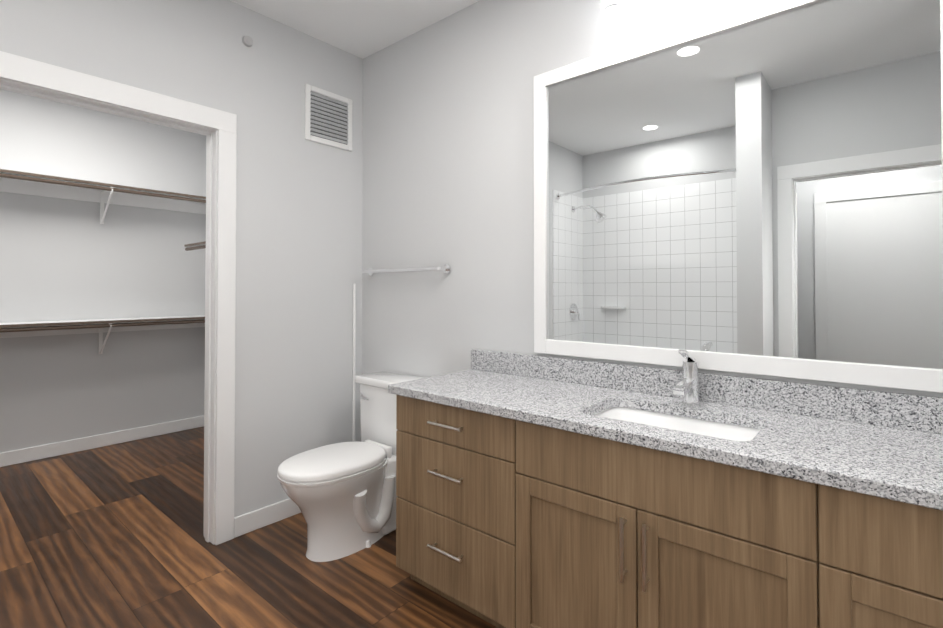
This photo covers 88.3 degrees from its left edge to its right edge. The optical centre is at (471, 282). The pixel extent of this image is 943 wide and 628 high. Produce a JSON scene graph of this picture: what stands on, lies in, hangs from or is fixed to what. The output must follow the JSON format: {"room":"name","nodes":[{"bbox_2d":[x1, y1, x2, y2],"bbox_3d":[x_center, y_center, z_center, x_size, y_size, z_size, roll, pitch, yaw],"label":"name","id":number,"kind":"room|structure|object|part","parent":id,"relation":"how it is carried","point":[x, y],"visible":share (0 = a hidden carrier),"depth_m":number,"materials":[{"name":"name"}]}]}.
{"room":"bathroom","nodes":[
{"label":"bathroom","id":0,"kind":"room"},
{"bbox_2d":[0,89,205,452],"bbox_3d":[-3.260,-0.057,3.623,0.120,2.720,2.640,-1,-1,40],"label":"wall","id":1,"kind":"structure","parent":0,"point":[64,259],"depth_m":3.85,"materials":[{"name":"paint"}]},
{"bbox_2d":[0,415,203,466],"bbox_3d":[-3.210,1.252,3.561,0.013,0.100,2.400,-1,-1,40],"label":"baseboard","id":2,"kind":"structure","parent":1,"relation":"attached to","point":[13,457],"depth_m":3.84,"materials":[{"name":"white"}]},
{"bbox_2d":[0,169,204,353],"bbox_3d":[-3.093,-0.096,3.480,0.315,1.313,2.394,-1,-1,40],"label":"closet shelf","id":3,"kind":"object","parent":1,"relation":"attached to","point":[19,182],"depth_m":3.72,"materials":[{"name":"white wood"}]},
{"bbox_3d":[-2.994,0.319,3.390,0.027,0.027,2.392,-1,-1,40],"label":"rod","id":4,"kind":"part","parent":3,"relation":"part of","materials":[{"name":"brown metal"}]},
{"bbox_3d":[-2.994,-0.716,3.405,0.027,0.027,2.392,-1,-1,40],"label":"rod","id":5,"kind":"part","parent":3,"relation":"part of","materials":[{"name":"wood"}]},
{"bbox_2d":[184,194,205,324],"bbox_3d":[-1.660,-0.224,3.634,1.637,1.053,0.305,-1,-1,40],"label":"closet shelf","id":6,"kind":"object","parent":1,"relation":"attached to","point":[192,203],"depth_m":4.18,"materials":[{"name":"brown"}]},
{"bbox_3d":[-1.757,-0.289,3.540,1.660,0.027,0.027,-1,-1,40],"label":"rod","id":7,"kind":"part","parent":6,"relation":"part of","materials":[{"name":"brown metal"}]},
{"bbox_2d":[0,0,362,516],"bbox_3d":[-1.262,-0.073,2.498,0.120,2.720,1.858,-1,-1,40],"label":"wall","id":8,"kind":"structure","parent":0,"point":[298,234],"depth_m":2.61,"materials":[{"name":"paint"}]},
{"bbox_2d":[0,83,209,134],"bbox_3d":[-1.582,-0.753,2.132,0.034,0.010,0.815,-1,-1,40],"label":"door frame","id":9,"kind":"object","parent":8,"relation":"attached to","point":[59,99],"visible":1,"depth_m":2.09,"materials":[{"name":"white wood"}]},
{"bbox_2d":[0,78,217,544],"bbox_3d":[-1.577,0.253,2.125,0.120,2.058,0.853,-1,-1,40],"label":"door frame","id":10,"kind":"structure","parent":8,"relation":"attached to","point":[213,339],"depth_m":2.40,"materials":[{"name":"white wood"}]},
{"bbox_3d":[-1.582,-0.767,2.132,0.120,0.018,0.835,-1,-1,40],"label":"closet door head jamb","id":11,"kind":"part","parent":10,"relation":"part of","materials":[{"name":"white wood"}]},
{"bbox_2d":[0,51,236,132],"bbox_3d":[-1.531,-0.813,2.089,0.016,0.098,1.021,-1,-1,40],"label":"door frame","id":12,"kind":"structure","parent":8,"relation":"attached to","point":[20,69],"depth_m":2.07,"materials":[{"name":"white wood"}]},
{"bbox_2d":[203,136,206,534],"bbox_3d":[-1.331,0.265,2.517,0.016,2.045,0.088,-1,-1,40],"label":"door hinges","id":13,"kind":"structure","parent":8,"relation":"attached to","point":[205,288],"depth_m":2.49,"materials":[{"name":"white metal"}]},
{"bbox_2d":[205,132,212,541],"bbox_3d":[-1.315,0.266,2.432,0.034,2.040,0.010,-1,-1,40],"label":"door jamb","id":14,"kind":"object","parent":8,"relation":"attached to","point":[208,361],"visible":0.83,"depth_m":2.42,"materials":[{"name":"white wood"}]},
{"bbox_2d":[215,130,236,544],"bbox_3d":[-1.228,0.264,2.429,0.016,2.045,0.088,-1,-1,40],"label":"door frame","id":15,"kind":"structure","parent":8,"relation":"attached to","point":[225,335],"depth_m":2.42,"materials":[{"name":"white wood"}]},
{"bbox_2d":[242,36,252,46],"bbox_3d":[-1.161,-1.258,2.525,0.019,0.056,0.056,-1,-1,40],"label":"sensor","id":16,"kind":"object","parent":8,"relation":"attached to","point":[247,41],"visible":1,"depth_m":2.52,"materials":[{"name":"grey plastic"}]},
{"bbox_2d":[234,498,300,537],"bbox_3d":[-0.948,1.241,2.747,0.013,0.100,0.778,-1,-1,40],"label":"baseboard","id":17,"kind":"structure","parent":8,"relation":"attached to","point":[262,517],"depth_m":2.57,"materials":[{"name":"white wood"}]},
{"bbox_2d":[305,84,351,150],"bbox_3d":[-0.844,-0.978,2.896,0.014,0.320,0.320,-1,-1,40],"label":"air vent","id":18,"kind":"object","parent":8,"relation":"in","point":[328,122],"visible":1,"depth_m":2.89,"materials":[{"name":"white plastic"}]},
{"bbox_2d":[352,283,355,441],"bbox_3d":[-0.727,0.649,3.010,0.018,1.290,0.018,-1,-1,40],"label":"trim","id":19,"kind":"structure","parent":8,"relation":"attached to","point":[354,358],"depth_m":3.01,"materials":[{"name":"white"}]},
{"bbox_2d":[0,426,496,627],"bbox_3d":[-1.318,1.300,1.258,6.120,0.060,3.790,-1,-1,40],"label":"floor","id":20,"kind":"structure","parent":0,"point":[110,536],"depth_m":2.22,"materials":[{"name":"brown wood"}]},
{"bbox_2d":[277,371,421,561],"bbox_3d":[-0.606,0.903,2.472,0.516,0.768,0.778,-1,-1,40],"label":"toilet","id":21,"kind":"object","parent":20,"relation":"on","point":[342,495],"visible":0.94,"depth_m":2.32,"materials":[{"name":"white ceramic"}]},
{"bbox_3d":[-0.663,0.871,2.371,0.384,0.056,0.550,-1,-1,40],"label":"seat","id":22,"kind":"part","parent":21,"relation":"part of","materials":[{"name":"white plastic"}]},
{"bbox_3d":[-0.584,0.625,2.670,0.095,0.030,0.029,-1,-1,40],"label":"lever","id":23,"kind":"part","parent":21,"relation":"part of","materials":[{"name":"silver metal"}]},
{"bbox_3d":[-0.412,0.740,2.668,0.448,0.350,0.196,-1,-1,40],"label":"tank","id":24,"kind":"part","parent":21,"relation":"part of","materials":[{"name":"white ceramic"}]},
{"bbox_3d":[-0.413,0.543,2.669,0.472,0.043,0.216,-1,-1,40],"label":"tank lid","id":25,"kind":"part","parent":21,"relation":"part of","materials":[{"name":"white ceramic"}]},
{"bbox_2d":[388,389,942,627],"bbox_3d":[0.699,0.864,1.504,2.258,0.817,0.560,-1,-1,40],"label":"bathroom vanity","id":26,"kind":"object","parent":20,"relation":"on","point":[534,491],"depth_m":1.38,"materials":[{"name":"brown wood"}]},
{"bbox_3d":[-0.097,1.015,1.835,0.170,0.011,0.034,-1,-1,40],"label":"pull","id":27,"kind":"part","parent":26,"relation":"part of","materials":[{"name":"silver metal"}]},
{"bbox_3d":[-0.097,0.730,1.839,0.170,0.011,0.034,-1,-1,40],"label":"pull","id":28,"kind":"part","parent":26,"relation":"part of","materials":[{"name":"silver metal"}]},
{"bbox_3d":[-0.097,0.540,1.841,0.170,0.011,0.034,-1,-1,40],"label":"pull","id":29,"kind":"part","parent":26,"relation":"part of","materials":[{"name":"silver metal"}]},
{"bbox_3d":[-0.080,1.044,1.854,0.611,0.290,0.019,-1,-1,40],"label":"drawer","id":30,"kind":"part","parent":26,"relation":"part of","materials":[{"name":"brown wood"}]},
{"bbox_3d":[-0.080,0.541,1.861,0.611,0.151,0.019,-1,-1,40],"label":"drawer","id":31,"kind":"part","parent":26,"relation":"part of","materials":[{"name":"brown wood"}]},
{"bbox_3d":[-0.080,0.758,1.858,0.611,0.275,0.019,-1,-1,40],"label":"drawer","id":32,"kind":"part","parent":26,"relation":"part of","materials":[{"name":"brown wood"}]},
{"bbox_3d":[0.314,0.916,1.520,0.417,0.538,0.019,-1,-1,40],"label":"door","id":33,"kind":"part","parent":26,"relation":"part of","materials":[{"name":"brown wood"}]},
{"bbox_3d":[0.433,0.757,1.387,0.011,0.180,0.034,-1,-1,40],"label":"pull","id":34,"kind":"part","parent":26,"relation":"part of","materials":[{"name":"silver metal"}]},
{"bbox_3d":[0.482,0.756,1.345,0.011,0.180,0.034,-1,-1,40],"label":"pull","id":35,"kind":"part","parent":26,"relation":"part of","materials":[{"name":"silver metal"}]},
{"bbox_2d":[388,369,942,504],"bbox_3d":[0.694,0.439,1.518,2.275,0.035,0.555,-1,-1,40],"label":"countertop","id":36,"kind":"structure","parent":26,"relation":"on","point":[906,462],"depth_m":1.38,"materials":[{"name":"grey stone"}]},
{"bbox_2d":[596,401,755,440],"bbox_3d":[0.630,0.523,1.542,0.524,0.157,0.329,-1,-1,40],"label":"sink","id":37,"kind":"object","parent":36,"relation":"in","point":[741,429],"depth_m":1.67,"materials":[{"name":"white ceramic"}]},
{"bbox_2d":[672,349,703,404],"bbox_3d":[0.738,0.325,1.670,0.060,0.196,0.165,-1,-1,40],"label":"faucet","id":38,"kind":"object","parent":36,"relation":"on","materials":[{"name":"silver metal"}]},
{"bbox_3d":[0.634,0.912,1.247,0.417,0.538,0.019,-1,-1,40],"label":"door","id":39,"kind":"part","parent":26,"relation":"part of","materials":[{"name":"brown wood"}]},
{"bbox_3d":[1.099,0.542,0.856,0.796,0.182,0.019,-1,-1,40],"label":"drawer","id":40,"kind":"part","parent":26,"relation":"part of","materials":[{"name":"brown wood"}]},
{"bbox_3d":[1.099,0.906,0.851,0.796,0.538,0.019,-1,-1,40],"label":"door","id":41,"kind":"part","parent":26,"relation":"part of","materials":[{"name":"brown wood"}]},
{"bbox_2d":[230,0,479,58],"bbox_3d":[-1.318,-1.480,1.296,6.120,0.060,3.790,-1,-1,40],"label":"ceiling","id":42,"kind":"structure","parent":0,"point":[362,29],"depth_m":2.62,"materials":[{"name":"paint"}]},
{"bbox_2d":[362,0,942,396],"bbox_3d":[0.565,-0.079,2.083,3.440,2.720,0.120,-1,-1,40],"label":"wall","id":43,"kind":"structure","parent":0,"point":[448,142],"depth_m":2.52,"materials":[{"name":"paint"}]},
{"bbox_2d":[362,264,450,275],"bbox_3d":[-0.394,-0.071,2.773,0.693,0.048,0.070,-1,-1,40],"label":"towel rail","id":44,"kind":"object","parent":43,"relation":"attached to","point":[446,268],"visible":1,"depth_m":2.69,"materials":[{"name":"silver metal"}]},
{"bbox_2d":[602,0,624,14],"bbox_3d":[0.775,-1.177,1.736,0.720,0.234,0.154,-1,-1,40],"label":"sconce","id":45,"kind":"object","parent":43,"relation":"attached to","point":[612,7],"visible":1,"depth_m":1.87,"materials":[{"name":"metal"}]},
{"bbox_3d":[0.565,-1.158,1.905,0.072,0.201,0.120,-1,-1,40],"label":"arm","id":46,"kind":"part","parent":45,"relation":"part of"},
{"bbox_2d":[471,349,942,432],"bbox_3d":[0.867,0.374,1.722,2.275,0.100,0.021,-1,-1,40],"label":"backsplash","id":47,"kind":"structure","parent":43,"relation":"attached to","point":[873,407],"depth_m":1.64,"materials":[{"name":"grey stone"}]},
{"bbox_2d":[534,0,942,392],"bbox_3d":[0.824,-0.320,1.765,1.400,1.257,0.028,-1,-1,40],"label":"mirror","id":48,"kind":"object","parent":43,"relation":"attached to","point":[756,187],"visible":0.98,"depth_m":1.65,"materials":[{"name":"clear glass"}]}
]}

